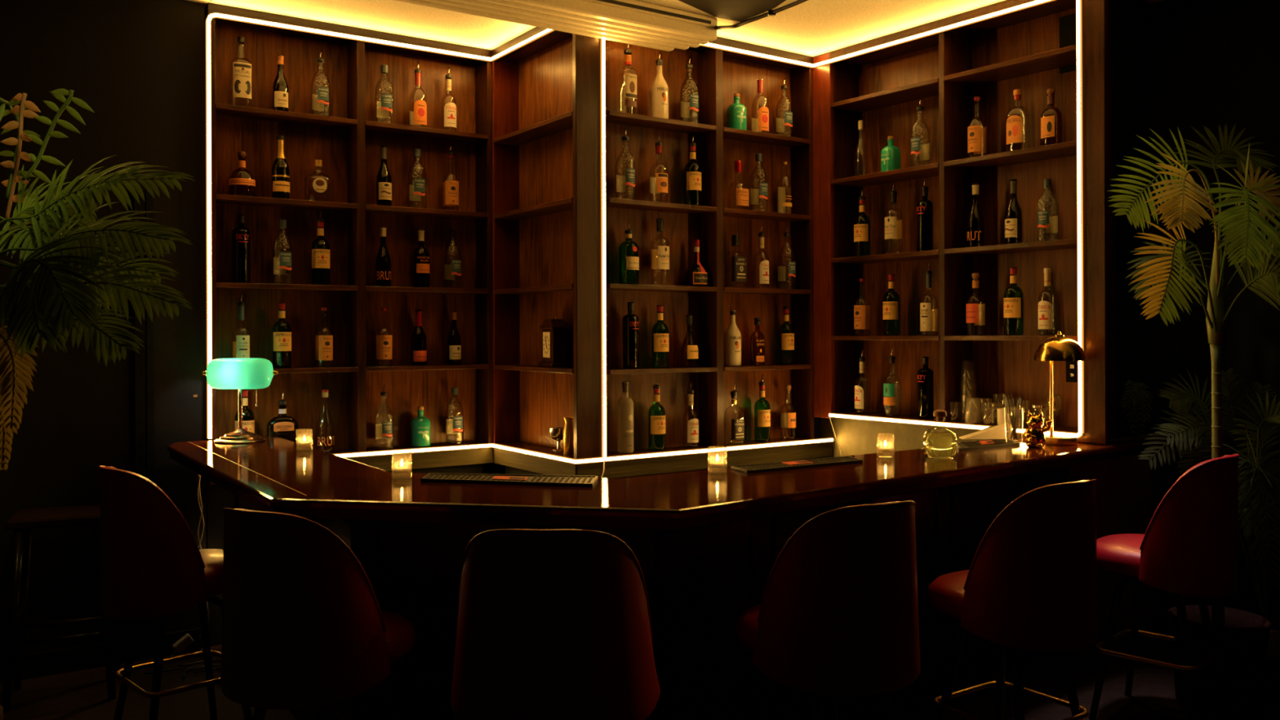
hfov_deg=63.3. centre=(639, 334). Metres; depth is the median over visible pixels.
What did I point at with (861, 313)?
bottle
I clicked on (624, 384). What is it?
bottle
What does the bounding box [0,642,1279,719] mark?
floor
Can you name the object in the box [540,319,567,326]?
hood
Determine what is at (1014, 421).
glass
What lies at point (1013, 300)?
bottle
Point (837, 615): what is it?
bar stool
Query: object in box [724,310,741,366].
bottle
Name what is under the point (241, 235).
bottle
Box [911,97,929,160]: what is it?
bottle
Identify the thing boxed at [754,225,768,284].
bottle
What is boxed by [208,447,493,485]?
beam
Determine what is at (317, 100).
bottle
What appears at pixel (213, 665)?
cable
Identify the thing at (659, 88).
bottle
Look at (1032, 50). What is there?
wall shelving
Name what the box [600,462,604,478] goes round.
wire
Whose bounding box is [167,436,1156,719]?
bar counter
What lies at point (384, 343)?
bottle
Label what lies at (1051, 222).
bottle
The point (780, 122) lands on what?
bottle
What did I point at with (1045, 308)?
bottle
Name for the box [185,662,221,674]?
cable
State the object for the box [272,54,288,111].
bottle
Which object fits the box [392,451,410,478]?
votive candle
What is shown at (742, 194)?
bottle
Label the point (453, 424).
bottle
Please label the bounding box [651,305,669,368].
bottle
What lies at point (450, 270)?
bottle
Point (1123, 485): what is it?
wall
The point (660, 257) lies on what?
bottle
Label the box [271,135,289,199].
bottle
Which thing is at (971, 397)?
cup stack
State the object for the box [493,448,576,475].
beam
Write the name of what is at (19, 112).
plant
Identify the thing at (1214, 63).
wall
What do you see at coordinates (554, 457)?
led strip
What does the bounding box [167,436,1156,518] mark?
countertop
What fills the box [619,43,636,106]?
bottle
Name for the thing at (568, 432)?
cocktail shaker
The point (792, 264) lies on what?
bottle
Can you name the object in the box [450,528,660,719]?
bar stool
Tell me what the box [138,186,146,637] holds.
trim
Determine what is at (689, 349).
bottle
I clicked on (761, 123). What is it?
bottle
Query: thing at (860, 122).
bottle
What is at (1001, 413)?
mug
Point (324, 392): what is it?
bottle
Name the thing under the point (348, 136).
wall shelving
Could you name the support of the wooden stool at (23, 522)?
on the floor
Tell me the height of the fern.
0.343 m
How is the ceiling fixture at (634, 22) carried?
attached to the ceiling
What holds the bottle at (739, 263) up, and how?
on the wall shelving at (718, 74)
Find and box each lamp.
[202,358,278,444]
[1033,330,1085,445]
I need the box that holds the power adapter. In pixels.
[169,633,202,659]
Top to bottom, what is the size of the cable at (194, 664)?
0.009 m
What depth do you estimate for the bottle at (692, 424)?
5.79 m
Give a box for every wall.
[0,0,206,658]
[205,44,505,482]
[518,66,519,364]
[821,417,1152,659]
[858,0,1151,438]
[1150,0,1279,646]
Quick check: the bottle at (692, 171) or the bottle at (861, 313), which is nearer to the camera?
the bottle at (692, 171)
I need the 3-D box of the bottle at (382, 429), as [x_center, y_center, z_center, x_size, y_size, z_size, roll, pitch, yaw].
[-1.431,0.459,5.806,0.099,0.359,0.101,0,0,-39]
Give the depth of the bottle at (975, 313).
5.46 m
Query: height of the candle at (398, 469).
0.018 m
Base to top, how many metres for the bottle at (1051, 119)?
0.293 m
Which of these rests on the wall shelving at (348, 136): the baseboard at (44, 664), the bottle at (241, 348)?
the bottle at (241, 348)
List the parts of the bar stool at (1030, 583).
seat, leg, leg, leg, backrest, leg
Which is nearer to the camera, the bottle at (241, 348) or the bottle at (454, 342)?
the bottle at (241, 348)
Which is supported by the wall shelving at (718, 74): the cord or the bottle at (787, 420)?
the bottle at (787, 420)
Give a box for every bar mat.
[420,472,598,487]
[730,455,862,473]
[955,439,1020,450]
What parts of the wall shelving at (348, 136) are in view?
post, panel, shelf, shelf, shelf, shelf, panel, shelf, shelf, shelf, shelf, post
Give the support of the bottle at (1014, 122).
on the wall shelving at (1032, 50)
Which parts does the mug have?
handle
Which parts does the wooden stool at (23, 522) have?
leg, leg, seat, leg, leg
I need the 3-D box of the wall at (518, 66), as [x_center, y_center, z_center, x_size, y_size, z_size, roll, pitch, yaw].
[-0.501,-0.048,5.989,0.115,3.242,0.976,0,0,-34]
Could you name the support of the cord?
hanging from the bar counter at (706, 546)
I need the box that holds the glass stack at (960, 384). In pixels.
[959,360,977,417]
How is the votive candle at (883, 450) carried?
on the bar counter at (706, 546)
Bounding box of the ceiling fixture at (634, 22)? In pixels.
[395,0,717,51]
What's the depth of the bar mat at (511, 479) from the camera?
3.67 m
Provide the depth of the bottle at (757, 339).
6.08 m
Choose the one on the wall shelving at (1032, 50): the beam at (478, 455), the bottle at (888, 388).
the bottle at (888, 388)
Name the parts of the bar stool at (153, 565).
leg, backrest, leg, leg, seat, leg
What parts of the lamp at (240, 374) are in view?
lamp shade, stem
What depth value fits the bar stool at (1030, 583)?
3.32 m
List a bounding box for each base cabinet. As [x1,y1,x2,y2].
[505,466,543,475]
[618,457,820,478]
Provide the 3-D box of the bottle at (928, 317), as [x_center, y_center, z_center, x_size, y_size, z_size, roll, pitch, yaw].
[1.589,-0.195,5.710,0.095,0.403,0.093,0,0,-41]
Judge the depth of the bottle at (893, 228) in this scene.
5.89 m
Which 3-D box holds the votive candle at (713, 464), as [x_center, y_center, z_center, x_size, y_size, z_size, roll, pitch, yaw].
[0.290,0.470,3.896,0.071,0.096,0.070,0,0,0]
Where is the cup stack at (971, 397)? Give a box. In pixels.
[964,397,982,420]
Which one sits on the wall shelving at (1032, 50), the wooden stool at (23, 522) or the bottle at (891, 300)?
the bottle at (891, 300)
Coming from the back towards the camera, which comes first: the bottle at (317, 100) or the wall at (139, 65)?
the bottle at (317, 100)
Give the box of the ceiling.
[186,0,1163,86]
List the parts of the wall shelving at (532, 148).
post, shelf, shelf, shelf, shelf, panel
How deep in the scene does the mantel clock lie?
5.59 m
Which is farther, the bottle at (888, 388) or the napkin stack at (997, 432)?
the bottle at (888, 388)
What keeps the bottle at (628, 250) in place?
on the wall shelving at (718, 74)
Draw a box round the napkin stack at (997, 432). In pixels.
[959,422,1013,439]
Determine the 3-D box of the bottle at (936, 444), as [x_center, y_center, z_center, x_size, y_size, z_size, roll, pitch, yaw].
[1.259,0.415,4.356,0.132,0.200,0.112,0,0,0]
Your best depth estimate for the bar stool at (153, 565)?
3.72 m
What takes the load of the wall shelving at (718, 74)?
on the counter ledge
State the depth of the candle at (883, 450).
4.36 m
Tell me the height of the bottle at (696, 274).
0.272 m
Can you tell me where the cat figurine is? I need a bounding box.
[1023,411,1052,448]
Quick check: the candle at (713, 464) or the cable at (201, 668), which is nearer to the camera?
the candle at (713, 464)
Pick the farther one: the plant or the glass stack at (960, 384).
the glass stack at (960, 384)
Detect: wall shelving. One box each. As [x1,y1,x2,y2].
[204,2,493,453]
[491,26,573,458]
[572,33,813,459]
[813,0,1113,444]
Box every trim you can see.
[133,187,141,638]
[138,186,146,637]
[145,187,155,636]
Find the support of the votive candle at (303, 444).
on the bar counter at (706, 546)
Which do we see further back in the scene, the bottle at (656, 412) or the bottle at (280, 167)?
the bottle at (656, 412)
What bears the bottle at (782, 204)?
on the wall shelving at (718, 74)
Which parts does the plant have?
stem, stem, stem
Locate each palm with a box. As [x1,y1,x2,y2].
[0,154,195,719]
[1107,123,1279,719]
[1137,367,1279,700]
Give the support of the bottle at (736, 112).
on the wall shelving at (718, 74)
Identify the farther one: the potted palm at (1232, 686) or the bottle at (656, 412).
the bottle at (656, 412)
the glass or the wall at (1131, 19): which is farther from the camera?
the wall at (1131, 19)
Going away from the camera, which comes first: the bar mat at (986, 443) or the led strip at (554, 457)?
the bar mat at (986, 443)
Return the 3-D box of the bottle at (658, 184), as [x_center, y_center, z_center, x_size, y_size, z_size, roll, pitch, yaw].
[0.103,-0.906,5.699,0.098,0.385,0.100,0,0,-34]
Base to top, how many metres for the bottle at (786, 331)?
0.395 m
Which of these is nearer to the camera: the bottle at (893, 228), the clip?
the clip
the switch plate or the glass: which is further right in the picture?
the switch plate
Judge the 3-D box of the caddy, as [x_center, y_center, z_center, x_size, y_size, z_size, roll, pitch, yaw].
[1.736,0.476,5.137,0.070,0.075,0.190,0,0,-37]
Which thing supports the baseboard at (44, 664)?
attached to the wall at (139, 65)
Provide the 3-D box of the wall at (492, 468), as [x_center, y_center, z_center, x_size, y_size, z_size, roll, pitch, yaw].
[-1.571,-0.044,5.902,1.784,3.242,0.115,0,0,-34]
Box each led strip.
[205,0,1084,438]
[333,437,833,464]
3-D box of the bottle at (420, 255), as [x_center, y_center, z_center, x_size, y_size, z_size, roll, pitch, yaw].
[-1.249,-0.434,5.932,0.092,0.338,0.094,0,0,-36]
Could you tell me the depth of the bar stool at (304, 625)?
2.82 m
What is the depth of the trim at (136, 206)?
5.02 m
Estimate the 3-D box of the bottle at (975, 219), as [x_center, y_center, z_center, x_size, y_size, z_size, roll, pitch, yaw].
[1.768,-0.624,5.470,0.086,0.342,0.084,0,0,-39]
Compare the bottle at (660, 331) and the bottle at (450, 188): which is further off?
the bottle at (450, 188)
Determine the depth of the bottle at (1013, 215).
5.26 m
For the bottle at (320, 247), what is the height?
0.407 m
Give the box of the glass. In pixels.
[1003,394,1024,441]
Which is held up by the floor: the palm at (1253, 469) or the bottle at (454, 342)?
the palm at (1253, 469)
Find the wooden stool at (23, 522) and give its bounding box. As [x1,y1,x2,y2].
[1,505,120,713]
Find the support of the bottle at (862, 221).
on the wall shelving at (1032, 50)
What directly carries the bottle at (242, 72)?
on the wall shelving at (348, 136)
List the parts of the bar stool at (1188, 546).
leg, seat, leg, leg, backrest, leg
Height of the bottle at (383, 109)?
0.340 m
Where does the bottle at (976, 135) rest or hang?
on the wall shelving at (1032, 50)
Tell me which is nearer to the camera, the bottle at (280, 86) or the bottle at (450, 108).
the bottle at (280, 86)
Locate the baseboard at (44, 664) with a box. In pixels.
[0,627,202,684]
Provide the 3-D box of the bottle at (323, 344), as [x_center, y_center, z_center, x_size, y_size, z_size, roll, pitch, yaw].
[-1.710,0.013,5.617,0.091,0.328,0.093,0,0,-41]
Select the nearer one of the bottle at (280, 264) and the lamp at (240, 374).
the lamp at (240, 374)
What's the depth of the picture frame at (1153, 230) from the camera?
5.20 m
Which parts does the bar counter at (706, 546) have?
panel moulding, panel, panel moulding, panel moulding, panel, panel moulding, panel moulding, panel moulding, panel, panel moulding, panel moulding, panel moulding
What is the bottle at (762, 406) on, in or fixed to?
on the wall shelving at (718, 74)
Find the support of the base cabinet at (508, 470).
on the floor
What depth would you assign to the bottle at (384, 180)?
5.78 m
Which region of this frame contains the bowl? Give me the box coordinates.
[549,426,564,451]
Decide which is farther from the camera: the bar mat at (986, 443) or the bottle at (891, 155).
the bottle at (891, 155)
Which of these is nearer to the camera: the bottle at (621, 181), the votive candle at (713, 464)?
the votive candle at (713, 464)
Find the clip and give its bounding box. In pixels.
[768,9,776,15]
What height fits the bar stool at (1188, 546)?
1.098 m
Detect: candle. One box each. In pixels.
[296,429,312,451]
[297,441,310,447]
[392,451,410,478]
[394,466,408,473]
[707,445,726,473]
[710,462,724,468]
[877,433,893,457]
[879,447,891,453]
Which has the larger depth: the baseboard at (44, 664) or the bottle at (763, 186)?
the bottle at (763, 186)
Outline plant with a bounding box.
[0,88,94,218]
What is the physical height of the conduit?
0.083 m
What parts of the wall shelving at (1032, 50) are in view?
post, panel, shelf, shelf, shelf, shelf, panel, shelf, shelf, shelf, shelf, panel, vent panel, post, panel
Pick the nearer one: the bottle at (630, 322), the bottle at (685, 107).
the bottle at (630, 322)
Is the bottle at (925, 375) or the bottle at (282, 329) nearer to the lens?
the bottle at (282, 329)
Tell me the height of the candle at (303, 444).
0.018 m
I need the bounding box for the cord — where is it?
[196,474,208,636]
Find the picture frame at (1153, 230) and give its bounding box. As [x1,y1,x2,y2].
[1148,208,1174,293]
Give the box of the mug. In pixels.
[992,408,1012,425]
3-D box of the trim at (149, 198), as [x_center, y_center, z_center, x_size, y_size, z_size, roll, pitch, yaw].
[-2.388,0.430,5.063,0.032,2.300,0.017,0,0,-34]
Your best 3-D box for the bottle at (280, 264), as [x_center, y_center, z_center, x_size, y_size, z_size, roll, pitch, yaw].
[-1.891,-0.435,5.494,0.104,0.343,0.106,0,0,-39]
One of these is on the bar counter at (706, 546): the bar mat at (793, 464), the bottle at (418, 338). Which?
the bar mat at (793, 464)
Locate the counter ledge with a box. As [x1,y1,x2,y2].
[576,441,831,478]
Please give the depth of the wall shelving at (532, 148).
6.01 m
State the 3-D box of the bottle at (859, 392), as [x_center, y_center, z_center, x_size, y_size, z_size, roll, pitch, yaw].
[1.303,0.277,6.091,0.088,0.375,0.086,0,0,-30]
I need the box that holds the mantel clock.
[538,316,568,367]
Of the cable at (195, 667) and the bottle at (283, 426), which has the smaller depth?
the cable at (195, 667)
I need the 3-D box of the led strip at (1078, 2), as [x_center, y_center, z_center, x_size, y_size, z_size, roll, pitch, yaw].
[-0.044,-0.555,5.561,4.252,2.138,1.377,0,0,0]
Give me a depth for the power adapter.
5.06 m
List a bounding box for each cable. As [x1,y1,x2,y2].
[144,664,221,675]
[179,650,221,667]
[182,664,221,679]
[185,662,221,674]
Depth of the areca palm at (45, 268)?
2.90 m
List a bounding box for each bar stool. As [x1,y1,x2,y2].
[98,465,252,719]
[220,507,415,719]
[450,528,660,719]
[736,500,920,719]
[927,479,1097,719]
[1088,453,1239,719]
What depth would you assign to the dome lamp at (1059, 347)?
4.80 m
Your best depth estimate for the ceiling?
5.48 m
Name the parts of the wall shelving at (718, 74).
led strip, panel, shelf, shelf, shelf, shelf, panel, shelf, shelf, shelf, shelf, post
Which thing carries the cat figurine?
on the bar counter at (706, 546)
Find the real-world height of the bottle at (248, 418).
0.357 m
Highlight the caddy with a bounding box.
[979,423,1012,439]
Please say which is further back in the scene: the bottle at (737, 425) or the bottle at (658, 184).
the bottle at (737, 425)
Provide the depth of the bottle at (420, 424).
5.89 m
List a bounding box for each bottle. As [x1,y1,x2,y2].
[228,151,255,196]
[231,35,251,98]
[231,213,250,283]
[231,293,250,358]
[234,389,254,432]
[266,391,298,443]
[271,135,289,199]
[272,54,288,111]
[272,302,291,368]
[273,219,293,274]
[304,159,333,201]
[311,50,330,111]
[311,210,329,284]
[315,306,333,367]
[317,389,333,453]
[374,64,394,117]
[374,384,393,448]
[375,226,391,286]
[376,145,391,206]
[376,307,392,366]
[408,62,426,125]
[408,148,426,208]
[410,309,426,365]
[410,406,430,447]
[413,228,429,287]
[442,144,458,206]
[444,66,456,127]
[444,222,462,282]
[445,386,463,444]
[447,311,461,364]
[615,127,635,198]
[618,222,639,284]
[618,382,633,453]
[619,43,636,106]
[622,301,639,368]
[648,377,666,450]
[649,134,667,193]
[650,51,668,118]
[651,209,669,284]
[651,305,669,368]
[680,56,698,120]
[680,314,698,367]
[684,134,701,205]
[686,239,707,286]
[687,382,698,448]
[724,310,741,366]
[726,93,746,130]
[726,382,744,444]
[729,160,748,205]
[731,235,746,281]
[750,153,768,211]
[750,317,764,365]
[751,79,768,132]
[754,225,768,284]
[754,374,770,441]
[775,78,792,134]
[777,161,791,213]
[777,225,795,288]
[777,298,794,364]
[780,385,795,439]
[853,120,867,155]
[853,189,870,256]
[853,277,870,335]
[854,350,870,411]
[880,136,901,171]
[882,273,900,335]
[883,347,901,416]
[884,182,902,252]
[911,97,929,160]
[916,177,933,251]
[917,356,933,418]
[920,262,937,335]
[923,409,955,457]
[965,272,985,335]
[967,97,986,154]
[967,183,984,247]
[1003,266,1023,335]
[1004,178,1022,244]
[1005,88,1029,151]
[1036,178,1058,233]
[1038,267,1057,335]
[1040,88,1062,146]
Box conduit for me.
[714,0,807,30]
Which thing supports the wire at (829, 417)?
hanging from the wall shelving at (1032, 50)
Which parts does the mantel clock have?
cornice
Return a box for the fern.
[1120,377,1153,438]
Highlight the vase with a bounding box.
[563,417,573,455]
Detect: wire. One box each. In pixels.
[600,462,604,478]
[829,417,841,456]
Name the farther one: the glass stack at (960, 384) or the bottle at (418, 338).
the bottle at (418, 338)
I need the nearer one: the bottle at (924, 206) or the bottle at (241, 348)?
the bottle at (241, 348)
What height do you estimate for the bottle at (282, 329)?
0.348 m
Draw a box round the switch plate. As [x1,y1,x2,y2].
[1066,360,1077,382]
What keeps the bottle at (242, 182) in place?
on the wall shelving at (348, 136)
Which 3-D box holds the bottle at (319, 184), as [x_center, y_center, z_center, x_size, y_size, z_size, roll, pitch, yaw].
[-1.734,-0.826,5.602,0.148,0.233,0.082,0,0,-28]
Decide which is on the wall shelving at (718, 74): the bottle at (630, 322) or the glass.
the bottle at (630, 322)
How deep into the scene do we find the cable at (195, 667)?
4.87 m
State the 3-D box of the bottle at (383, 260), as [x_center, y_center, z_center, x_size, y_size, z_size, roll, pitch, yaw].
[-1.435,-0.435,5.805,0.084,0.340,0.086,0,0,-31]

